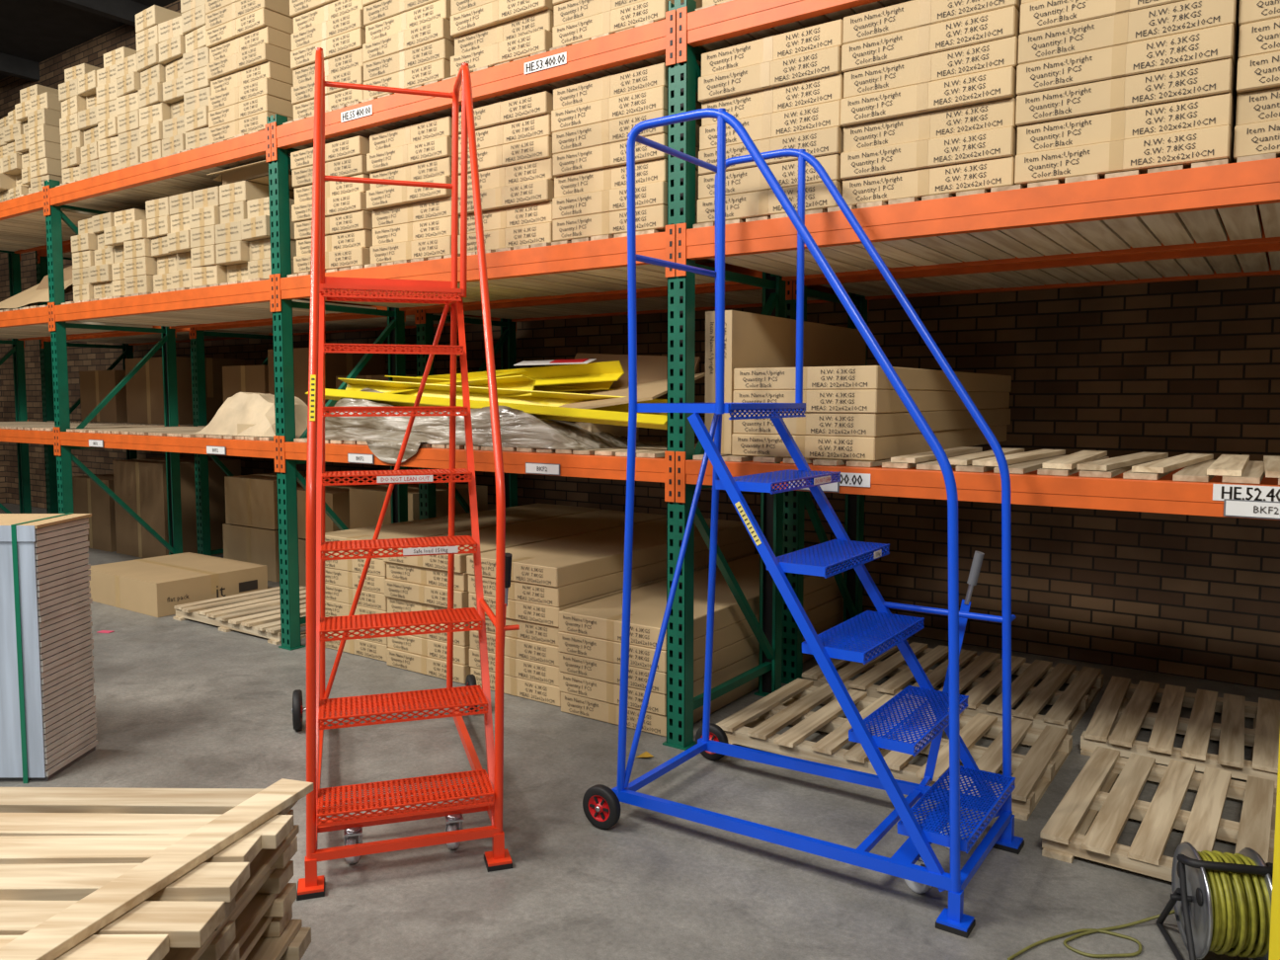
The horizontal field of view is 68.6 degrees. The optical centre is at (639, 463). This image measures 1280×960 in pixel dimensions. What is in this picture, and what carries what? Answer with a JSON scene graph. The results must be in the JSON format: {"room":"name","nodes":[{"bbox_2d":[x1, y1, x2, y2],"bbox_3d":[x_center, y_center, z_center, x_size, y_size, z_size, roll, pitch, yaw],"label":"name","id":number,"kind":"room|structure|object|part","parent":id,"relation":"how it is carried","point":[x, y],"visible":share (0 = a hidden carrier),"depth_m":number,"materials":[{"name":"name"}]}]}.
{"room":"warehouse","nodes":[
{"label":"warehouse","id":0,"kind":"room"},
{"bbox_2d":[0,353,7,503],"bbox_3d":[-12.399,-1.998,8.500,0.200,5.800,11.950,3,5,35],"label":"wall","id":1,"kind":"structure","parent":0,"point":[3,481],"depth_m":13.30,"materials":[{"name":"brown brick"}]},
{"bbox_2d":[0,0,177,81],"bbox_3d":[-4.172,-4.422,2.456,20.400,0.320,12.150,3,5,35],"label":"ceiling","id":2,"kind":"structure","parent":0,"point":[32,32],"depth_m":10.83,"materials":[{"name":"black"}]},
{"bbox_2d":[0,502,1279,959],"bbox_3d":[-4.172,1.354,2.860,20.000,0.100,11.750,3,5,35],"label":"floor","id":3,"kind":"structure","parent":0,"point":[188,703],"depth_m":3.17,"materials":[{"name":"concrete"}]},
{"bbox_2d":[0,512,97,783],"bbox_3d":[-2.819,0.729,3.806,1.022,1.015,0.370,0,4,0],"label":"panels","id":4,"kind":"object","parent":3,"relation":"on","point":[48,722],"visible":1,"depth_m":3.67,"materials":[{"name":"wood"}]},
{"bbox_2d":[72,474,116,552],"bbox_3d":[-5.254,0.477,9.653,0.801,0.700,0.771,3,5,35],"label":"cardboard box","id":5,"kind":"object","parent":3,"relation":"on","point":[89,497],"visible":0.41,"depth_m":9.27,"materials":[{"name":"brown cardboard"}]},
{"bbox_2d":[97,630,113,633],"bbox_3d":[-3.426,1.080,6.016,0.090,0.003,0.050,1,4,12],"label":"paper scrap","id":6,"kind":"object","parent":3,"relation":"on","point":[101,631],"visible":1,"depth_m":6.01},
{"bbox_2d":[0,778,313,959],"bbox_3d":[-1.473,1.091,1.705,1.403,0.584,1.180,0,4,0],"label":"pallets","id":7,"kind":"object","parent":3,"relation":"on","point":[87,873],"visible":1,"depth_m":1.93,"materials":[{"name":"brown wood"}]},
{"bbox_2d":[112,456,240,558],"bbox_3d":[-4.475,0.415,9.104,0.901,0.900,0.771,3,5,35],"label":"cardboard box","id":8,"kind":"object","parent":3,"relation":"on","point":[141,484],"visible":0.59,"depth_m":8.79,"materials":[{"name":"brown cardboard"}]},
{"bbox_2d":[88,552,267,617],"bbox_3d":[-3.497,0.892,7.054,1.082,0.235,0.841,3,5,35],"label":"box","id":9,"kind":"object","parent":3,"relation":"on","point":[152,586],"visible":0.94,"depth_m":6.79,"materials":[{"name":"cardboard"}]},
{"bbox_2d":[172,584,306,644],"bbox_3d":[-2.427,1.011,6.413,1.180,0.089,0.949,3,5,35],"label":"pallet","id":10,"kind":"object","parent":3,"relation":"on","point":[257,612],"visible":0.47,"depth_m":6.23,"materials":[{"name":"brown wood"}]},
{"bbox_2d":[222,523,279,581],"bbox_3d":[-3.054,0.723,8.144,0.751,0.420,0.751,3,5,35],"label":"cardboard box","id":11,"kind":"object","parent":3,"relation":"on","point":[251,544],"visible":0.23,"depth_m":7.79,"materials":[{"name":"brown cardboard"}]},
{"bbox_2d":[224,471,350,529],"bbox_3d":[-3.034,0.305,8.101,0.701,0.400,0.751,3,5,35],"label":"cardboard box","id":12,"kind":"object","parent":11,"relation":"on","point":[250,500],"visible":0.5,"depth_m":7.79,"materials":[{"name":"brown cardboard"}]},
{"bbox_2d":[298,538,306,586],"bbox_3d":[-2.378,0.775,7.675,0.801,0.380,0.751,3,5,35],"label":"cardboard box","id":13,"kind":"object","parent":3,"relation":"on","point":[301,541],"visible":0.02,"depth_m":7.42,"materials":[{"name":"brown cardboard"}]},
{"bbox_2d":[297,481,389,539],"bbox_3d":[-2.419,0.385,7.676,0.701,0.380,0.751,3,5,35],"label":"cardboard box","id":14,"kind":"object","parent":13,"relation":"on","point":[337,498],"visible":0.21,"depth_m":7.29,"materials":[{"name":"brown cardboard"}]},
{"bbox_2d":[291,47,519,900],"bbox_3d":[-0.959,-0.195,3.576,0.832,2.890,1.633,-1,4,-17],"label":"steps","id":15,"kind":"structure","parent":3,"relation":"on","point":[490,786],"depth_m":3.24,"materials":[{"name":"paint"}]},
{"bbox_3d":[-0.496,0.726,3.259,0.059,0.856,0.195,-2,5,-28],"label":"castor lever","id":16,"kind":"part","parent":15,"relation":"part of","materials":[{"name":"red paint"}]},
{"bbox_2d":[324,503,755,707],"bbox_3d":[-0.599,0.746,5.898,1.947,0.685,2.060,3,5,35],"label":"cartons","id":17,"kind":"object","parent":3,"relation":"on","point":[564,557],"visible":0.63,"depth_m":5.10,"materials":[{"name":"cardboard"}]},
{"bbox_2d":[0,0,1279,750],"bbox_3d":[-1.561,-0.503,6.333,11.362,3.120,2.050,3,5,35],"label":"rack","id":18,"kind":"object","parent":3,"relation":"on","point":[1217,218],"depth_m":4.52,"materials":[{"name":"orange metal"}]},
{"bbox_3d":[-6.490,-0.697,9.110,0.120,3.120,0.940,3,5,35],"label":"upright frame","id":19,"kind":"part","parent":18,"relation":"part of","materials":[{"name":"green metal"}]},
{"bbox_2d":[0,83,62,202],"bbox_3d":[-5.352,-2.580,8.133,2.579,0.863,0.747,3,5,35],"label":"cartons","id":20,"kind":"object","parent":18,"relation":"on","point":[30,134],"visible":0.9,"depth_m":7.33,"materials":[{"name":"cardboard"}]},
{"bbox_2d":[0,265,73,308],"bbox_3d":[-4.924,-1.505,7.800,1.300,0.463,0.559,3,5,35],"label":"cardboard sheet","id":21,"kind":"object","parent":18,"relation":"on","point":[39,293],"visible":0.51,"depth_m":7.85,"materials":[{"name":"beige cardboard"}]},
{"bbox_3d":[-5.866,-0.759,10.002,0.120,3.120,0.920,3,5,35],"label":"upright frame","id":22,"kind":"part","parent":18,"relation":"part of","materials":[{"name":"green metal"}]},
{"bbox_2d":[79,370,127,422],"bbox_3d":[-5.063,-0.670,9.409,0.701,0.501,0.721,3,5,35],"label":"cardboard box","id":23,"kind":"object","parent":18,"relation":"on","point":[95,385],"visible":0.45,"depth_m":9.05,"materials":[{"name":"brown cardboard"}]},
{"bbox_3d":[-4.169,-0.584,7.495,0.120,3.120,0.940,3,5,35],"label":"upright frame","id":24,"kind":"part","parent":18,"relation":"part of","materials":[{"name":"green metal"}]},
{"bbox_2d":[58,0,211,182],"bbox_3d":[-3.320,-2.541,6.681,2.051,0.986,0.700,3,5,35],"label":"cartons","id":25,"kind":"object","parent":18,"relation":"on","point":[149,102],"visible":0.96,"depth_m":6.29,"materials":[{"name":"cardboard"}]},
{"bbox_2d":[71,180,296,301],"bbox_3d":[-3.066,-1.486,6.580,2.582,0.616,0.727,3,5,35],"label":"cartons","id":26,"kind":"object","parent":18,"relation":"on","point":[220,234],"visible":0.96,"depth_m":6.19,"materials":[{"name":"cardboard"}]},
{"bbox_2d":[207,160,294,190],"bbox_3d":[-2.314,-1.794,5.941,0.721,0.082,0.601,3,5,35],"label":"open cardboard box","id":27,"kind":"object","parent":26,"relation":"on","point":[258,172],"visible":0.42,"depth_m":5.78,"materials":[{"name":"brown cardboard"}]},
{"bbox_2d":[125,356,244,424],"bbox_3d":[-4.284,-0.682,8.863,0.801,0.601,0.721,3,5,35],"label":"cardboard box","id":28,"kind":"object","parent":18,"relation":"on","point":[144,389],"visible":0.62,"depth_m":8.60,"materials":[{"name":"brown cardboard"}]},
{"bbox_3d":[-3.545,-0.647,8.386,0.120,3.120,0.920,3,5,35],"label":"upright frame","id":29,"kind":"part","parent":18,"relation":"part of","materials":[{"name":"green metal"}]},
{"bbox_2d":[222,364,268,402],"bbox_3d":[-3.054,-0.573,8.011,0.601,0.501,0.721,3,5,35],"label":"cardboard box","id":30,"kind":"object","parent":18,"relation":"on","point":[235,378],"visible":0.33,"depth_m":7.69,"materials":[{"name":"brown cardboard"}]},
{"bbox_2d":[205,0,293,143],"bbox_3d":[-1.858,-2.522,6.464,0.633,0.979,2.030,3,5,35],"label":"cartons","id":31,"kind":"object","parent":18,"relation":"on","point":[250,75],"visible":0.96,"depth_m":5.60,"materials":[{"name":"cardboard"}]},
{"bbox_2d":[194,392,308,436],"bbox_3d":[-2.469,-0.329,6.141,0.843,0.274,0.500,3,5,35],"label":"parcel","id":32,"kind":"object","parent":18,"relation":"on","point":[250,414],"visible":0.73,"depth_m":5.94,"materials":[{"name":"paper"}]},
{"bbox_2d":[267,347,385,406],"bbox_3d":[-2.541,-0.608,7.650,0.551,0.621,0.721,3,5,35],"label":"cardboard box","id":33,"kind":"object","parent":18,"relation":"on","point":[336,363],"visible":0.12,"depth_m":7.37,"materials":[{"name":"brown cardboard"}]},
{"bbox_3d":[-1.856,-0.472,5.885,0.120,3.120,0.940,3,5,35],"label":"upright frame","id":34,"kind":"part","parent":18,"relation":"part of","materials":[{"name":"green metal"}]},
{"bbox_2d":[335,374,416,401],"bbox_3d":[-1.762,-0.460,7.115,0.751,0.401,0.721,3,5,35],"label":"cardboard box","id":35,"kind":"object","parent":18,"relation":"on","point":[339,382],"visible":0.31,"depth_m":6.82,"materials":[{"name":"brown cardboard"}]},
{"bbox_3d":[-1.232,-0.534,6.777,0.120,3.120,0.920,3,5,35],"label":"upright frame","id":36,"kind":"part","parent":18,"relation":"part of","materials":[{"name":"green metal"}]},
{"bbox_2d":[290,62,701,273],"bbox_3d":[-0.368,-1.444,5.497,2.588,0.685,2.051,3,5,35],"label":"cartons","id":37,"kind":"object","parent":18,"relation":"on","point":[552,167],"visible":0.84,"depth_m":4.47,"materials":[{"name":"cardboard"}]},
{"bbox_2d":[289,0,711,120],"bbox_3d":[-0.372,-2.400,5.430,2.586,0.881,2.044,3,5,35],"label":"cartons","id":38,"kind":"object","parent":18,"relation":"on","point":[395,43],"visible":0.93,"depth_m":4.71,"materials":[{"name":"cardboard"}]},
{"bbox_3d":[-0.766,-0.302,5.056,2.554,0.589,0.846,3,5,35],"label":"wrapped yellow rack guards","id":39,"kind":"part","parent":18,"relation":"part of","materials":[{"name":"yellow metal"}]},
{"bbox_2d":[702,0,728,6],"bbox_3d":[1.837,-2.000,3.918,2.498,0.293,2.050,3,5,35],"label":"cartons","id":40,"kind":"object","parent":18,"relation":"on","point":[704,2],"visible":0.06,"depth_m":3.79,"materials":[{"name":"cardboard"}]},
{"bbox_3d":[0.416,-0.361,4.304,0.120,3.120,0.940,3,5,35],"label":"upright frame","id":41,"kind":"part","parent":18,"relation":"part of","materials":[{"name":"green metal"}]},
{"bbox_2d":[705,310,866,454],"bbox_3d":[0.757,-0.384,4.582,0.130,0.603,1.492,3,5,35],"label":"carton","id":42,"kind":"object","parent":18,"relation":"on","point":[752,340],"visible":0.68,"depth_m":4.16,"materials":[{"name":"cardboard"}]},
{"bbox_3d":[1.039,-0.423,5.196,0.120,3.120,0.920,3,5,35],"label":"upright frame","id":43,"kind":"part","parent":18,"relation":"part of","materials":[{"name":"green metal"}]},
{"bbox_2d":[731,365,1011,461],"bbox_3d":[1.203,-0.256,4.507,0.629,0.358,2.011,3,5,35],"label":"cartons","id":44,"kind":"object","parent":18,"relation":"on","point":[854,412],"visible":0.9,"depth_m":3.74,"materials":[{"name":"cardboard"}]},
{"bbox_2d":[697,0,1279,223],"bbox_3d":[1.834,-1.337,3.959,2.510,0.685,2.060,3,5,35],"label":"cartons","id":45,"kind":"object","parent":18,"relation":"on","point":[918,99],"visible":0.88,"depth_m":3.18,"materials":[{"name":"cardboard"}]},
{"bbox_2d":[636,751,652,757],"bbox_3d":[0.020,1.221,3.916,0.063,0.011,0.046,-3,5,-41],"label":"dry leaf","id":46,"kind":"object","parent":3,"relation":"on","point":[646,754],"visible":1,"depth_m":3.93,"materials":[{"name":"orange plant"}]},
{"bbox_2d":[558,554,844,736],"bbox_3d":[0.434,0.899,5.112,0.629,0.489,2.022,3,5,35],"label":"cartons","id":47,"kind":"object","parent":3,"relation":"on","point":[590,633],"visible":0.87,"depth_m":4.43,"materials":[{"name":"cardboard"}]},
{"bbox_2d":[582,108,1024,938],"bbox_3d":[0.560,0.071,3.173,1.317,2.416,0.807,3,5,35],"label":"steps","id":48,"kind":"structure","parent":3,"relation":"on","point":[916,861],"depth_m":3.08,"materials":[{"name":"paint"}]},
{"bbox_3d":[1.083,0.726,3.260,0.190,0.856,0.071,2,5,30],"label":"castor lever","id":49,"kind":"part","parent":48,"relation":"part of","materials":[{"name":"blue paint"}]},
{"bbox_2d":[716,678,1072,820],"bbox_3d":[1.079,1.177,4.034,1.300,0.089,0.848,3,5,35],"label":"pallet","id":50,"kind":"object","parent":3,"relation":"on","point":[756,726],"visible":0.62,"depth_m":3.93,"materials":[{"name":"brown wood"}]},
{"bbox_2d":[801,635,1103,734],"bbox_3d":[1.616,1.121,4.840,1.265,0.089,0.987,3,5,35],"label":"pallet","id":51,"kind":"object","parent":3,"relation":"on","point":[1069,707],"visible":0.62,"depth_m":4.72,"materials":[{"name":"brown wood"}]},
{"bbox_2d":[1007,841,1273,959],"bbox_3d":[1.339,1.171,2.539,0.683,0.306,0.334,1,4,13],"label":"cable reel","id":52,"kind":"object","parent":3,"relation":"on","point":[1221,902],"visible":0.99,"depth_m":2.42,"materials":[{"name":"rubber"}]},
{"bbox_2d":[1040,746,1277,881],"bbox_3d":[2.095,1.248,3.098,1.242,0.079,0.965,3,5,36],"label":"pallet","id":53,"kind":"object","parent":3,"relation":"on","point":[1088,823],"visible":0.77,"depth_m":3.22,"materials":[{"name":"brown wood"}]},
{"bbox_2d":[1080,675,1279,788],"bbox_3d":[2.668,1.179,4.001,1.304,0.089,1.000,3,5,34],"label":"pallet","id":54,"kind":"object","parent":3,"relation":"on","point":[1123,708],"visible":0.93,"depth_m":4.05,"materials":[{"name":"brown wood"}]},
{"bbox_2d":[1268,732,1279,959],"bbox_3d":[1.467,0.812,2.011,0.150,1.100,0.200,0,4,0],"label":"post","id":55,"kind":"object","parent":3,"relation":"on","point":[1274,937],"visible":1,"depth_m":2.05,"materials":[{"name":"yellow metal"}]},
{"bbox_3d":[-1.701,0.774,7.202,0.751,0.450,0.751,3,5,35],"label":"cardboard box","id":56,"kind":"object","parent":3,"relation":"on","visible":0},
{"bbox_2d":[349,482,487,529],"bbox_3d":[-1.681,0.360,7.158,0.701,0.360,0.751,3,5,35],"label":"cardboard box","id":57,"kind":"object","parent":56,"relation":"on","point":[365,503],"visible":0.28,"depth_m":6.95,"materials":[{"name":"brown cardboard"}]},
{"bbox_2d":[0,0,1279,690],"bbox_3d":[-0.754,-1.931,7.542,20.000,5.800,0.200,3,5,35],"label":"wall","id":58,"kind":"structure","parent":0,"point":[1178,367],"depth_m":5.34,"materials":[{"name":"brown brick"}]}
]}

